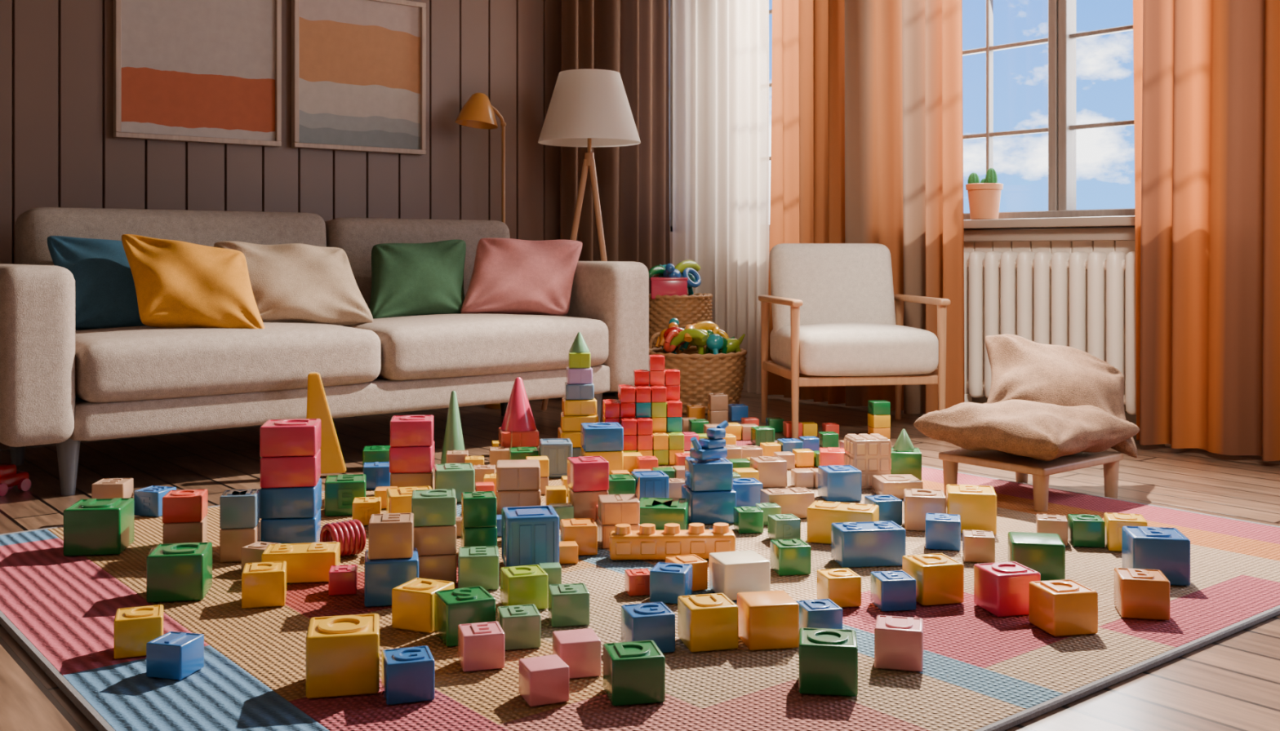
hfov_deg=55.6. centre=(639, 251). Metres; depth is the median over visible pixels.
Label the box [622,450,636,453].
block
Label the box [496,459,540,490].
block
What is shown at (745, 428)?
block
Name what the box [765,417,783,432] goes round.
block
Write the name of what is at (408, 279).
throw pillow
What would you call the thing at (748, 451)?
block
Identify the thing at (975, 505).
block
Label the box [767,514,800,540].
block
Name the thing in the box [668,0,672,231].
window
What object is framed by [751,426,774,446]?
block
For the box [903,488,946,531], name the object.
block
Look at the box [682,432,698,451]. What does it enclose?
block
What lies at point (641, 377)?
block
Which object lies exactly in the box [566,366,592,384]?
block
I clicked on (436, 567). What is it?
block
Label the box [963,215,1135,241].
windowsill
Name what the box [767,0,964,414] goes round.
curtain
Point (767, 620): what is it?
block
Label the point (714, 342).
toy rattle
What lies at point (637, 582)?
block
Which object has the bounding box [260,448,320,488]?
block
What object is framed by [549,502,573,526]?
block
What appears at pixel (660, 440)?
block
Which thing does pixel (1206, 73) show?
curtain
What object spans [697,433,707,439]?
block
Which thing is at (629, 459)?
block
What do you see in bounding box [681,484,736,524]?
block
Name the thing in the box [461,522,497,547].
block
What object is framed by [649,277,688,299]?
toy box
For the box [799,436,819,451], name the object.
block
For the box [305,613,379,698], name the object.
block
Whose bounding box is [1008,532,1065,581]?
block
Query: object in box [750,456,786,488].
block
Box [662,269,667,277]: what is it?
toy rattle
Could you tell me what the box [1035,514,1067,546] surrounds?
block
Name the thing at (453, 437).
cone
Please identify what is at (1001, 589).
block
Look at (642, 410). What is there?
block
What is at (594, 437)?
block
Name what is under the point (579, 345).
cone
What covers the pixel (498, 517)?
block
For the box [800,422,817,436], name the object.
block
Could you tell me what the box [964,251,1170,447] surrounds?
radiator
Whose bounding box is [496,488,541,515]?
block
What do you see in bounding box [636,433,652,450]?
block
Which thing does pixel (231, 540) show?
block
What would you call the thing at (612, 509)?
block
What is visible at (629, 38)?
curtain
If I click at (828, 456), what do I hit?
block
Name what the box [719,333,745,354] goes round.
animal
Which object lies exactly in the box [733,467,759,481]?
block
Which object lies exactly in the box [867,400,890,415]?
block
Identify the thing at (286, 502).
block
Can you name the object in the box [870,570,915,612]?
block
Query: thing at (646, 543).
brick
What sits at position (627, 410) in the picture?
block
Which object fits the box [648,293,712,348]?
wicker basket
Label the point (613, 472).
block
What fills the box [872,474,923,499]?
block
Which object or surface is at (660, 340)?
animal
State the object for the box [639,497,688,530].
block
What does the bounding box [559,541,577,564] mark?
block
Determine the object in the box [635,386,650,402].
block
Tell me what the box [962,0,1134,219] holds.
window
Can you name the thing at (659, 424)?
block
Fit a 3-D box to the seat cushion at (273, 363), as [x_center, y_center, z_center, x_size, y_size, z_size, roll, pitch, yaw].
[-1.404,0.345,3.946,0.935,0.220,0.660,0,0,-39]
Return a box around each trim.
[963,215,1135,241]
[964,240,1135,411]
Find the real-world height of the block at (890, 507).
0.066 m
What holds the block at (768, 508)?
on the rug
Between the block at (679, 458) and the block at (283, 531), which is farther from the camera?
the block at (679, 458)
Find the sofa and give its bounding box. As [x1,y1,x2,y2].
[0,207,648,496]
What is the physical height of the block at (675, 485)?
0.052 m
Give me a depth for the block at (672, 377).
4.00 m
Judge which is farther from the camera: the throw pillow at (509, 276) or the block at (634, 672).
the throw pillow at (509, 276)
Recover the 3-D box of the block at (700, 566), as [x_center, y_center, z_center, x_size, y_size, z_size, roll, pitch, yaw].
[0.095,0.657,2.479,0.067,0.060,0.067,0,0,-22]
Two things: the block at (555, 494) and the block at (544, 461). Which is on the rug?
the block at (555, 494)
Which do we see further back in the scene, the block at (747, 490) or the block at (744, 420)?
the block at (744, 420)
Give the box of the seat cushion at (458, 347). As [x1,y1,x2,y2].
[328,313,608,381]
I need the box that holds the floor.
[0,391,1279,730]
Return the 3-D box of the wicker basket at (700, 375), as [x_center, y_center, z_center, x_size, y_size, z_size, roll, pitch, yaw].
[0.245,0.532,5.360,0.452,0.329,0.452,0,0,-20]
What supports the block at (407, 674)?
on the rug
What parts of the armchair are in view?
leg, rail, armrest, leg, backrest, seat, rail, leg, armrest, rail, leg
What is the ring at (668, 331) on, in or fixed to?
in the wicker basket at (700, 375)
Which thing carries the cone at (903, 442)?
on the block at (903, 462)
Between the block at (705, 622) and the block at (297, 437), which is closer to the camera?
the block at (705, 622)
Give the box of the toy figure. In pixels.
[689,421,728,460]
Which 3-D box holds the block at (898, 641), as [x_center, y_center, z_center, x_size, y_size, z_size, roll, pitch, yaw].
[0.432,0.652,2.024,0.078,0.069,0.078,0,0,14]
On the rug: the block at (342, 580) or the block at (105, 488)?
the block at (342, 580)
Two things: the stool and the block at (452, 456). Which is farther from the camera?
the block at (452, 456)
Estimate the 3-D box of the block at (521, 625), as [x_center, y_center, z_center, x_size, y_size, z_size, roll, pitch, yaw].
[-0.212,0.656,2.124,0.068,0.060,0.068,0,0,-14]
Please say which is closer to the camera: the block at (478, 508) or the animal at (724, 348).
the block at (478, 508)
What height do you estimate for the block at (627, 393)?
0.050 m
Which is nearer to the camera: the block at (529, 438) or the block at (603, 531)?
the block at (603, 531)
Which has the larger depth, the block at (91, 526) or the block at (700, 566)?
the block at (91, 526)
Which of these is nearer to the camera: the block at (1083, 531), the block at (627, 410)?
the block at (1083, 531)
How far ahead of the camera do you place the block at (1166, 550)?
2.50 m
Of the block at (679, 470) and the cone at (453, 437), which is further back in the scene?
the cone at (453, 437)
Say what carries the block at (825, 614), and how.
on the rug
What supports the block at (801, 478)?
on the rug
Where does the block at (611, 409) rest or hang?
on the block at (606, 420)
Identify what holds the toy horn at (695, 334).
on the ring at (668, 348)
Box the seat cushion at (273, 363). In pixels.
[75,322,380,403]
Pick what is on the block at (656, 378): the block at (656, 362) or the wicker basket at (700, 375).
the block at (656, 362)
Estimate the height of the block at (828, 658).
0.080 m
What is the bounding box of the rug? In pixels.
[0,439,1279,730]
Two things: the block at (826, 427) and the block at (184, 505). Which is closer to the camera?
the block at (184, 505)
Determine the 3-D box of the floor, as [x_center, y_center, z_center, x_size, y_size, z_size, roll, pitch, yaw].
[0.058,0.750,2.074,6.300,0.100,6.750,0,0,-39]
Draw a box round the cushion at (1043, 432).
[913,399,1139,461]
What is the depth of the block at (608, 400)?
4.00 m
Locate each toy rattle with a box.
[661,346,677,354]
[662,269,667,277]
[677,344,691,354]
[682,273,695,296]
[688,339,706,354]
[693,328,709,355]
[706,333,723,354]
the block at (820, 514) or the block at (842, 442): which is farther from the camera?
the block at (842, 442)
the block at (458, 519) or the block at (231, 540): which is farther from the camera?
the block at (458, 519)
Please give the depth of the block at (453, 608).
2.12 m
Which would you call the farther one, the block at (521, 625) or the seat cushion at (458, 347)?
the seat cushion at (458, 347)
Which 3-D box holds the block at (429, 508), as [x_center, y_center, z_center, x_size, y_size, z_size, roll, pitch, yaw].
[-0.432,0.535,2.542,0.090,0.061,0.090,0,0,-10]
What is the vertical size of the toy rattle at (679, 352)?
0.161 m
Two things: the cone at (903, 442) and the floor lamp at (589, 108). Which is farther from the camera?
the floor lamp at (589, 108)
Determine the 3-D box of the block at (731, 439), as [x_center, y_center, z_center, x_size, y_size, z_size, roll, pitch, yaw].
[0.291,0.658,4.163,0.065,0.058,0.065,0,0,-8]
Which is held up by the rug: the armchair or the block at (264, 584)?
the block at (264, 584)
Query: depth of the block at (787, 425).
4.56 m
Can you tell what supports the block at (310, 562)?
on the rug
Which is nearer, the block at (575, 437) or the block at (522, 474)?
the block at (522, 474)
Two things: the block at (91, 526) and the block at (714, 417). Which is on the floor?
the block at (714, 417)
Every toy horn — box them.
[648,265,665,278]
[670,328,707,346]
[675,260,700,273]
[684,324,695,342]
[693,320,719,330]
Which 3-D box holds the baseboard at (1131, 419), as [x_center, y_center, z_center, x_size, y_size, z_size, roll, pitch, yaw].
[2.333,0.650,3.916,0.012,0.100,6.250,0,0,-39]
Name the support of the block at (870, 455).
on the rug
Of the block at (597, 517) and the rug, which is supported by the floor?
the rug
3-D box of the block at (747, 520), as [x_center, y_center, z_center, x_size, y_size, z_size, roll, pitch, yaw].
[0.266,0.659,2.982,0.062,0.055,0.062,0,0,-8]
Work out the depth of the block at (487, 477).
3.39 m
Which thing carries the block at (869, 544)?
on the rug
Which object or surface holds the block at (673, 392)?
on the block
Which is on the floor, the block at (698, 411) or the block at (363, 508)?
the block at (698, 411)
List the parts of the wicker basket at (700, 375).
handle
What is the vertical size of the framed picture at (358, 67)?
0.662 m
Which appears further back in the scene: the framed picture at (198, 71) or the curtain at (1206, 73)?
the framed picture at (198, 71)
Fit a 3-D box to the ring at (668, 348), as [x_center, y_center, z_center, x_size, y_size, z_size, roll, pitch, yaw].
[0.138,0.391,5.265,0.050,0.102,0.106,0,0,26]
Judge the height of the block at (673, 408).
0.050 m
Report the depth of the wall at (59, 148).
4.95 m
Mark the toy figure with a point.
(713, 447)
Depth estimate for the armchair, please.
4.82 m
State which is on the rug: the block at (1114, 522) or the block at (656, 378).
the block at (1114, 522)
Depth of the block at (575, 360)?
3.96 m
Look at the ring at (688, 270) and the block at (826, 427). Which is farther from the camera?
the ring at (688, 270)
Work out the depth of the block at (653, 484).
3.29 m
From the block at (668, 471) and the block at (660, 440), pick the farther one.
the block at (660, 440)
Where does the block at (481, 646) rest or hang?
on the rug
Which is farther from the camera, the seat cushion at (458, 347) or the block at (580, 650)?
the seat cushion at (458, 347)
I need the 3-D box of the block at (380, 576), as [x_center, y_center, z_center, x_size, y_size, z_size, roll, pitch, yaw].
[-0.490,0.643,2.396,0.103,0.088,0.103,0,0,-12]
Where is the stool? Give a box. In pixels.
[938,448,1123,511]
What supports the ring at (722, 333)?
in the wicker basket at (700, 375)
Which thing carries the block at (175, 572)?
on the rug
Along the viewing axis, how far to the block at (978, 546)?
2.67 m
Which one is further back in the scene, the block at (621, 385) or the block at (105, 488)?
the block at (621, 385)
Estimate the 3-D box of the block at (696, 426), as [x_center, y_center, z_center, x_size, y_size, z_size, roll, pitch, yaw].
[0.222,0.670,4.609,0.067,0.060,0.067,0,0,-8]
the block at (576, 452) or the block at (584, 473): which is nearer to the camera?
the block at (584, 473)
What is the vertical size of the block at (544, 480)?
0.049 m
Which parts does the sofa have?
leg, armrest, leg, backrest, frame, backrest, leg, leg, armrest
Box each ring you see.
[663,327,685,346]
[663,329,678,353]
[682,267,701,287]
[708,325,719,333]
[717,329,728,338]
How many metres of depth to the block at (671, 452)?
3.90 m
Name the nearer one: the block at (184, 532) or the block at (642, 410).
the block at (184, 532)
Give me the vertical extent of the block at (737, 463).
0.050 m
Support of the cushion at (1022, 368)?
on the cushion at (1043, 432)
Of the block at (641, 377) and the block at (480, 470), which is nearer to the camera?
the block at (480, 470)
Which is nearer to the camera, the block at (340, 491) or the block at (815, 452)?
the block at (340, 491)
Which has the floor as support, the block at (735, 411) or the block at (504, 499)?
the block at (735, 411)
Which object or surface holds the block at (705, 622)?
on the rug
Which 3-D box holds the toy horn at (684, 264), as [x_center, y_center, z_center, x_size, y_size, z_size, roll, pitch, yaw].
[0.219,0.088,5.819,0.190,0.093,0.050,0,0,-45]
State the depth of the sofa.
3.95 m
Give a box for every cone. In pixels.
[440,391,464,464]
[501,377,536,431]
[568,332,589,352]
[893,429,914,450]
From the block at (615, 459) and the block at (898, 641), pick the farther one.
the block at (615, 459)
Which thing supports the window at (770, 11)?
in the wall at (1122, 226)
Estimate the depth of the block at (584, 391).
3.95 m
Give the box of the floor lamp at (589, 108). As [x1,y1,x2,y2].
[537,69,640,410]
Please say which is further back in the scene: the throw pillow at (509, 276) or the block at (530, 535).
the throw pillow at (509, 276)
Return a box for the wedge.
[306,372,346,474]
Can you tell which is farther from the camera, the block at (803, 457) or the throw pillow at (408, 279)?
the throw pillow at (408, 279)
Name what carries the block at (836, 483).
on the rug
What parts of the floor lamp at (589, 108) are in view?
leg, lamp shade, leg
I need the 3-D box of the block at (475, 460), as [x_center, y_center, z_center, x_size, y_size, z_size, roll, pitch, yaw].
[-0.510,0.661,3.743,0.058,0.052,0.058,0,0,-8]
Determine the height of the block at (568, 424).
0.050 m
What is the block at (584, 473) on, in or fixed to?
on the block at (584, 503)
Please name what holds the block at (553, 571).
on the rug
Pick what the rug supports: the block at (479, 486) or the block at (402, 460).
the block at (479, 486)
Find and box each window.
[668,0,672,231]
[768,8,772,231]
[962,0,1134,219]
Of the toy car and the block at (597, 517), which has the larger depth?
the toy car
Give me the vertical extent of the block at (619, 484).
0.074 m
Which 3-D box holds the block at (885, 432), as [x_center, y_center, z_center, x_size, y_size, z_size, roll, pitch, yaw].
[0.887,0.676,4.505,0.066,0.047,0.066,0,0,-8]
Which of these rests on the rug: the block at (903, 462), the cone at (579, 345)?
the block at (903, 462)
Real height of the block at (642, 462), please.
0.052 m
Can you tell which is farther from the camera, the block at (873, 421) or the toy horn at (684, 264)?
the toy horn at (684, 264)
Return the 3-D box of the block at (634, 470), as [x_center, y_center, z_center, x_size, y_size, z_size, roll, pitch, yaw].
[0.008,0.664,3.545,0.053,0.046,0.053,0,0,-6]
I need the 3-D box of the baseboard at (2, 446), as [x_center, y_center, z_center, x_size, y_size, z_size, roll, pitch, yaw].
[-2.167,0.650,4.345,5.300,0.100,0.020,0,0,-39]
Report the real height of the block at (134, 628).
0.068 m
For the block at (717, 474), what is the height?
0.073 m
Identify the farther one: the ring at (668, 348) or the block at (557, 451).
the ring at (668, 348)
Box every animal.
[655,322,678,350]
[665,263,682,277]
[668,318,688,351]
[705,329,734,354]
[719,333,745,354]
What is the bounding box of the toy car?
[0,463,31,496]
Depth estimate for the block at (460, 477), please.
3.31 m
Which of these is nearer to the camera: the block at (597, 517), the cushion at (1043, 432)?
the block at (597, 517)
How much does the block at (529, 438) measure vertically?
0.050 m
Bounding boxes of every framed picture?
[113,0,281,146]
[291,0,426,155]
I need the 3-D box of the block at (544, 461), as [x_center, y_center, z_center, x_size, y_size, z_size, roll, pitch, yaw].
[-0.292,0.612,3.449,0.062,0.049,0.062,0,0,-10]
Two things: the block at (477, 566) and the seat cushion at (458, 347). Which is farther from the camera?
the seat cushion at (458, 347)
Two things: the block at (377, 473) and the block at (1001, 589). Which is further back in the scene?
the block at (377, 473)
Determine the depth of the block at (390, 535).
2.36 m
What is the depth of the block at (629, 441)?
3.89 m
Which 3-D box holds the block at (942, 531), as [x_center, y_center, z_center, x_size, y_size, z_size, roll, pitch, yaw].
[0.705,0.651,2.825,0.079,0.070,0.079,0,0,14]
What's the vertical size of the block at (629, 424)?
0.050 m
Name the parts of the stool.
leg, leg, seat, leg, leg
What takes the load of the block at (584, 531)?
on the rug
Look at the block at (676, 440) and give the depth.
3.90 m
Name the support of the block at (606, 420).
on the block
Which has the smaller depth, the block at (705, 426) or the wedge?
the wedge
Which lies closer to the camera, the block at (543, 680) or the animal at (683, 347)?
the block at (543, 680)
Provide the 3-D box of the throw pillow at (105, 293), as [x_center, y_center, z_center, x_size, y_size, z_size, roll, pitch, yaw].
[-1.690,0.110,3.947,0.429,0.320,0.196,0,0,-25]
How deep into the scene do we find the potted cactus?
5.01 m
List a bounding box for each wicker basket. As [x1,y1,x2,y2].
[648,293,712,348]
[648,332,746,414]
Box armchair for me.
[758,243,950,439]
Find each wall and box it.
[0,0,672,264]
[768,226,1135,248]
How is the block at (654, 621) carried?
on the rug
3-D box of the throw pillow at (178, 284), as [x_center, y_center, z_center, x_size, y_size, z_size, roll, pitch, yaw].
[-1.421,0.115,3.870,0.460,0.339,0.218,0,0,-10]
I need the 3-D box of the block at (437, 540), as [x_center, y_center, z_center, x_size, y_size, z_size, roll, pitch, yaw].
[-0.432,0.597,2.542,0.090,0.059,0.090,0,0,-12]
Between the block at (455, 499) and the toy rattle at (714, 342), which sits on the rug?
the block at (455, 499)
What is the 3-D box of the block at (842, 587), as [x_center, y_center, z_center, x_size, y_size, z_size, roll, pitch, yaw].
[0.388,0.656,2.370,0.068,0.060,0.068,0,0,-12]
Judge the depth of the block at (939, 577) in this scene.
2.36 m
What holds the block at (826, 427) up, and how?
on the floor
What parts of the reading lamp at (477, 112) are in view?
lamp shade, arm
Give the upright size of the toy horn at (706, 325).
0.094 m
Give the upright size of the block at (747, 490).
0.073 m
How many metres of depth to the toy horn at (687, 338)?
5.24 m
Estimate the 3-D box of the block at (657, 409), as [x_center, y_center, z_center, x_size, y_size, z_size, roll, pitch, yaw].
[0.060,0.516,3.972,0.048,0.048,0.048,0,0,-6]
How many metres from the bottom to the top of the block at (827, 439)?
0.052 m
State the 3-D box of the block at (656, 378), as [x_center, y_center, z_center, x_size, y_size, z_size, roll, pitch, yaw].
[0.055,0.418,4.022,0.048,0.048,0.048,0,0,-6]
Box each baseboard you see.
[0,391,617,450]
[972,395,1136,439]
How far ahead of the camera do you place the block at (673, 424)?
3.95 m
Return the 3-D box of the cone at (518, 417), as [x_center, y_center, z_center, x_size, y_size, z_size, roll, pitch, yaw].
[-0.399,0.500,3.993,0.116,0.170,0.116,0,0,-39]
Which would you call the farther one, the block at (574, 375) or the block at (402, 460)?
the block at (574, 375)
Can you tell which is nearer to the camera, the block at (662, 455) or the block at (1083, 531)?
the block at (1083, 531)
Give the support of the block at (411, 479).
on the rug
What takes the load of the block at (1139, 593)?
on the rug
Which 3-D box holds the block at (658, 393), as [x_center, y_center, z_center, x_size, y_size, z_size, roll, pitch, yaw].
[0.060,0.467,3.972,0.048,0.050,0.048,0,0,-6]
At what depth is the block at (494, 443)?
4.13 m
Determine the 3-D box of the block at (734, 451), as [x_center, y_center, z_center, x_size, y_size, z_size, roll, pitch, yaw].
[0.276,0.652,3.851,0.078,0.069,0.078,0,0,-10]
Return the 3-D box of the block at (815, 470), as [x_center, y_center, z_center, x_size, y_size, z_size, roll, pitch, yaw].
[0.532,0.663,3.549,0.055,0.048,0.055,0,0,-8]
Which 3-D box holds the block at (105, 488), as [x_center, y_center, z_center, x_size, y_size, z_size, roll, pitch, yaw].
[-1.354,0.613,3.120,0.080,0.049,0.080,0,0,-5]
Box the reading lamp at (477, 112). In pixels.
[455,93,506,408]
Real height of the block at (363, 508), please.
0.061 m
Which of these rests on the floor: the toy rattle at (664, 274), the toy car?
the toy car
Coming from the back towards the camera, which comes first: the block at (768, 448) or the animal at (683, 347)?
the animal at (683, 347)
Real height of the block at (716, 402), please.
0.063 m
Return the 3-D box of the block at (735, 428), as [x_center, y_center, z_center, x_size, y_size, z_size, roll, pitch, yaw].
[0.332,0.659,4.438,0.065,0.056,0.065,0,0,-8]
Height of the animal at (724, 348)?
0.122 m
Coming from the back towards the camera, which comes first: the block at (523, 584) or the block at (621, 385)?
the block at (621, 385)
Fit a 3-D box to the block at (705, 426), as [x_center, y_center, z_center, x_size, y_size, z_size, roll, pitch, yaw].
[0.267,0.661,4.435,0.060,0.052,0.060,0,0,-8]
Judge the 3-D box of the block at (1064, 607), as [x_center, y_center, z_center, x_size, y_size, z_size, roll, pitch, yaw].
[0.770,0.647,2.210,0.089,0.079,0.089,0,0,-12]
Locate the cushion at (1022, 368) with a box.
[985,333,1137,457]
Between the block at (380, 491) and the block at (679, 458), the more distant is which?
the block at (679, 458)
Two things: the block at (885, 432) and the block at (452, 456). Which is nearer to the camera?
the block at (452, 456)
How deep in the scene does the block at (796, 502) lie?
3.12 m
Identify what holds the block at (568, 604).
on the rug
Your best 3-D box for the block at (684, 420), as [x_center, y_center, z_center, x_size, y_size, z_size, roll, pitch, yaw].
[0.191,0.674,4.713,0.059,0.051,0.059,0,0,-8]
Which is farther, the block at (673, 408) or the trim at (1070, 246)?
the trim at (1070, 246)
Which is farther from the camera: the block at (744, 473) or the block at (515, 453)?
the block at (515, 453)
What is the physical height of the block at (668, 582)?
0.064 m
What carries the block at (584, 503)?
on the rug
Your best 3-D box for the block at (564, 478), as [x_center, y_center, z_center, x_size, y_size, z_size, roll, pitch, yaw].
[-0.194,0.664,3.445,0.052,0.045,0.052,0,0,-10]
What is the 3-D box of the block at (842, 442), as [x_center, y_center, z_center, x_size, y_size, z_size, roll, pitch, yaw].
[0.706,0.663,4.087,0.054,0.046,0.054,0,0,-10]
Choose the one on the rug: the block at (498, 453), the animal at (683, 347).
the block at (498, 453)
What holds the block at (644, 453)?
on the rug
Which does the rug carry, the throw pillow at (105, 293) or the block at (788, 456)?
the block at (788, 456)
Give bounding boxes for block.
[63,497,134,556]
[91,478,133,498]
[113,604,163,659]
[133,485,176,517]
[146,542,212,603]
[146,631,204,680]
[162,489,207,523]
[162,515,207,544]
[219,488,259,529]
[219,521,260,562]
[240,542,280,572]
[241,561,286,608]
[259,418,320,457]
[259,478,321,519]
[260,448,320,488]
[260,508,320,544]
[261,542,340,583]
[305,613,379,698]
[324,474,366,516]
[328,564,357,595]
[352,497,381,525]
[362,445,390,471]
[363,462,390,489]
[364,547,418,607]
[368,513,413,559]
[374,486,397,509]
[381,645,434,705]
[386,486,431,513]
[389,441,434,473]
[390,415,433,447]
[390,468,433,489]
[391,577,454,633]
[411,488,455,526]
[413,524,456,555]
[417,553,456,583]
[434,462,475,502]
[434,586,495,647]
[446,450,468,463]
[455,498,457,516]
[455,516,462,537]
[457,546,498,590]
[457,622,504,672]
[461,491,496,528]
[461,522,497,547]
[464,456,484,466]
[473,464,495,482]
[475,482,494,493]
[483,474,496,496]
[488,435,511,468]
[491,440,498,447]
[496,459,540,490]
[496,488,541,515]
[496,515,501,537]
[497,604,541,650]
[498,427,538,447]
[500,564,547,609]
[501,505,559,567]
[508,447,538,460]
[519,654,568,706]
[525,456,549,477]
[538,438,572,478]
[538,562,561,586]
[540,476,548,494]
[545,485,566,506]
[547,583,590,627]
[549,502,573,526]
[552,628,600,679]
[558,426,581,448]
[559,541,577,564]
[560,412,598,431]
[560,518,597,555]
[561,475,568,495]
[562,397,596,416]
[564,382,594,399]
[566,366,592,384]
[567,456,608,492]
[567,486,608,520]
[568,351,590,368]
[572,447,581,457]
[580,422,623,452]
[581,446,623,475]
[595,504,598,524]
[597,476,639,525]
[597,518,639,548]
[602,399,617,415]
[603,640,665,706]
[604,401,619,417]
[604,417,619,423]
[607,474,635,494]
[610,470,630,475]
[617,384,632,400]
[619,386,635,403]
[619,401,635,417]
[620,417,636,435]
[621,602,675,653]
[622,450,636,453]
[623,435,636,450]
[623,452,642,472]
[624,568,649,596]
[631,471,668,500]
[632,469,651,471]
[633,369,648,386]
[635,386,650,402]
[635,401,650,417]
[636,417,652,435]
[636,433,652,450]
[636,448,652,456]
[636,456,657,471]
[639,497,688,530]
[648,355,664,370]
[648,369,664,386]
[649,562,692,604]
[650,386,666,402]
[650,400,666,417]
[650,416,666,432]
[652,432,668,449]
[652,448,668,465]
[652,466,675,479]
[663,369,679,385]
[663,384,679,400]
[665,554,707,591]
[666,400,681,417]
[666,415,681,432]
[667,432,684,449]
[667,448,684,465]
[668,478,685,498]
[672,466,684,479]
[674,453,689,466]
[677,593,738,652]
[681,417,697,432]
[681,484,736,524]
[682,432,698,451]
[684,457,733,492]
[686,404,705,419]
[688,418,708,434]
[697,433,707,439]
[703,423,719,433]
[707,393,728,410]
[707,408,728,424]
[708,550,770,600]
[720,422,741,440]
[722,433,736,444]
[724,444,742,459]
[728,404,747,421]
[728,458,750,468]
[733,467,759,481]
[733,471,740,479]
[733,478,762,506]
[733,506,763,533]
[737,590,799,650]
[738,445,762,459]
[740,423,757,440]
[741,417,759,426]
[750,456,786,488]
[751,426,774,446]
[755,502,781,525]
[760,442,781,456]
[760,487,814,518]
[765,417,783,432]
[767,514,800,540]
[770,538,810,576]
[773,451,795,470]
[777,438,803,453]
[782,421,802,437]
[791,469,813,488]
[792,448,813,466]
[795,599,842,629]
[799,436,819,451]
[799,627,857,697]
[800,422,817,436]
[807,501,879,544]
[810,468,817,488]
[813,450,818,466]
[817,431,838,448]
[817,465,861,502]
[817,568,861,608]
[818,447,844,466]
[822,422,839,436]
[831,521,905,568]
[840,440,844,448]
[844,433,891,489]
[864,494,902,525]
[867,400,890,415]
[867,413,890,428]
[867,426,890,440]
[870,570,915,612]
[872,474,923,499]
[874,615,923,672]
[890,447,921,480]
[902,553,964,606]
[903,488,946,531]
[924,513,960,551]
[946,484,996,534]
[962,529,995,563]
[973,561,1040,617]
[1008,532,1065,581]
[1028,579,1097,636]
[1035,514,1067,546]
[1067,514,1105,547]
[1103,512,1147,551]
[1114,568,1169,620]
[1121,526,1190,586]
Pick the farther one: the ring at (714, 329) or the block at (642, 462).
the ring at (714, 329)
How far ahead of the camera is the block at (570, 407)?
3.94 m
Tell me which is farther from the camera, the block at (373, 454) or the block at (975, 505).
the block at (373, 454)
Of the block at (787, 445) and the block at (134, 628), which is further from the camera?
the block at (787, 445)
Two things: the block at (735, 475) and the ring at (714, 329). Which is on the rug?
the block at (735, 475)
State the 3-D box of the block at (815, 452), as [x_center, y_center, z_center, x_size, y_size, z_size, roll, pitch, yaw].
[0.582,0.664,3.888,0.051,0.044,0.051,0,0,-10]
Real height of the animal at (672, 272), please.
0.120 m
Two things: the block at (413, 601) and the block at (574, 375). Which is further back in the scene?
the block at (574, 375)
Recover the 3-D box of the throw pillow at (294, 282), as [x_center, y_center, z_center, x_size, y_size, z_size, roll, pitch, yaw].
[-1.200,0.115,4.215,0.507,0.300,0.237,0,0,-31]
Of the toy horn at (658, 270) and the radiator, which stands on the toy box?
the toy horn at (658, 270)
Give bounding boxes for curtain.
[560,0,670,393]
[672,0,768,394]
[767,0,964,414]
[1133,0,1279,461]
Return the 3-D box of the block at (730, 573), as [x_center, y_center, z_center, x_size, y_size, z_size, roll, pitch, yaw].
[0.199,0.650,2.437,0.098,0.073,0.098,0,0,-16]
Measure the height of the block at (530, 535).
0.120 m
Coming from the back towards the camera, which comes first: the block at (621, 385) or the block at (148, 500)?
the block at (621, 385)
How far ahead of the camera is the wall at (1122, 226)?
4.84 m
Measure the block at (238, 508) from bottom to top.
0.075 m
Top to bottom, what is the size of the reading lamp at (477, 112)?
1.403 m
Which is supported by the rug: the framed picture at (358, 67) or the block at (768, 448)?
the block at (768, 448)
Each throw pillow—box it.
[47,235,145,330]
[121,234,264,328]
[213,240,373,325]
[368,240,466,319]
[461,238,582,315]
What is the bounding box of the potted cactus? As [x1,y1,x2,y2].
[965,168,1003,219]
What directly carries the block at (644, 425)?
on the block at (644, 442)
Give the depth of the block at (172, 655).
1.95 m
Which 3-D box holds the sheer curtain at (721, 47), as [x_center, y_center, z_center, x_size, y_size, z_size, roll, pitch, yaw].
[0.418,-0.520,5.983,0.563,2.400,0.130,0,0,39]
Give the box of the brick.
[608,523,735,559]
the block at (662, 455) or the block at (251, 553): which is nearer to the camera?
the block at (251, 553)
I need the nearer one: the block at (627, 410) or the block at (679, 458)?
the block at (679, 458)
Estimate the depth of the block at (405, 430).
3.36 m
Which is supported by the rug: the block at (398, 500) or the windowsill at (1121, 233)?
the block at (398, 500)

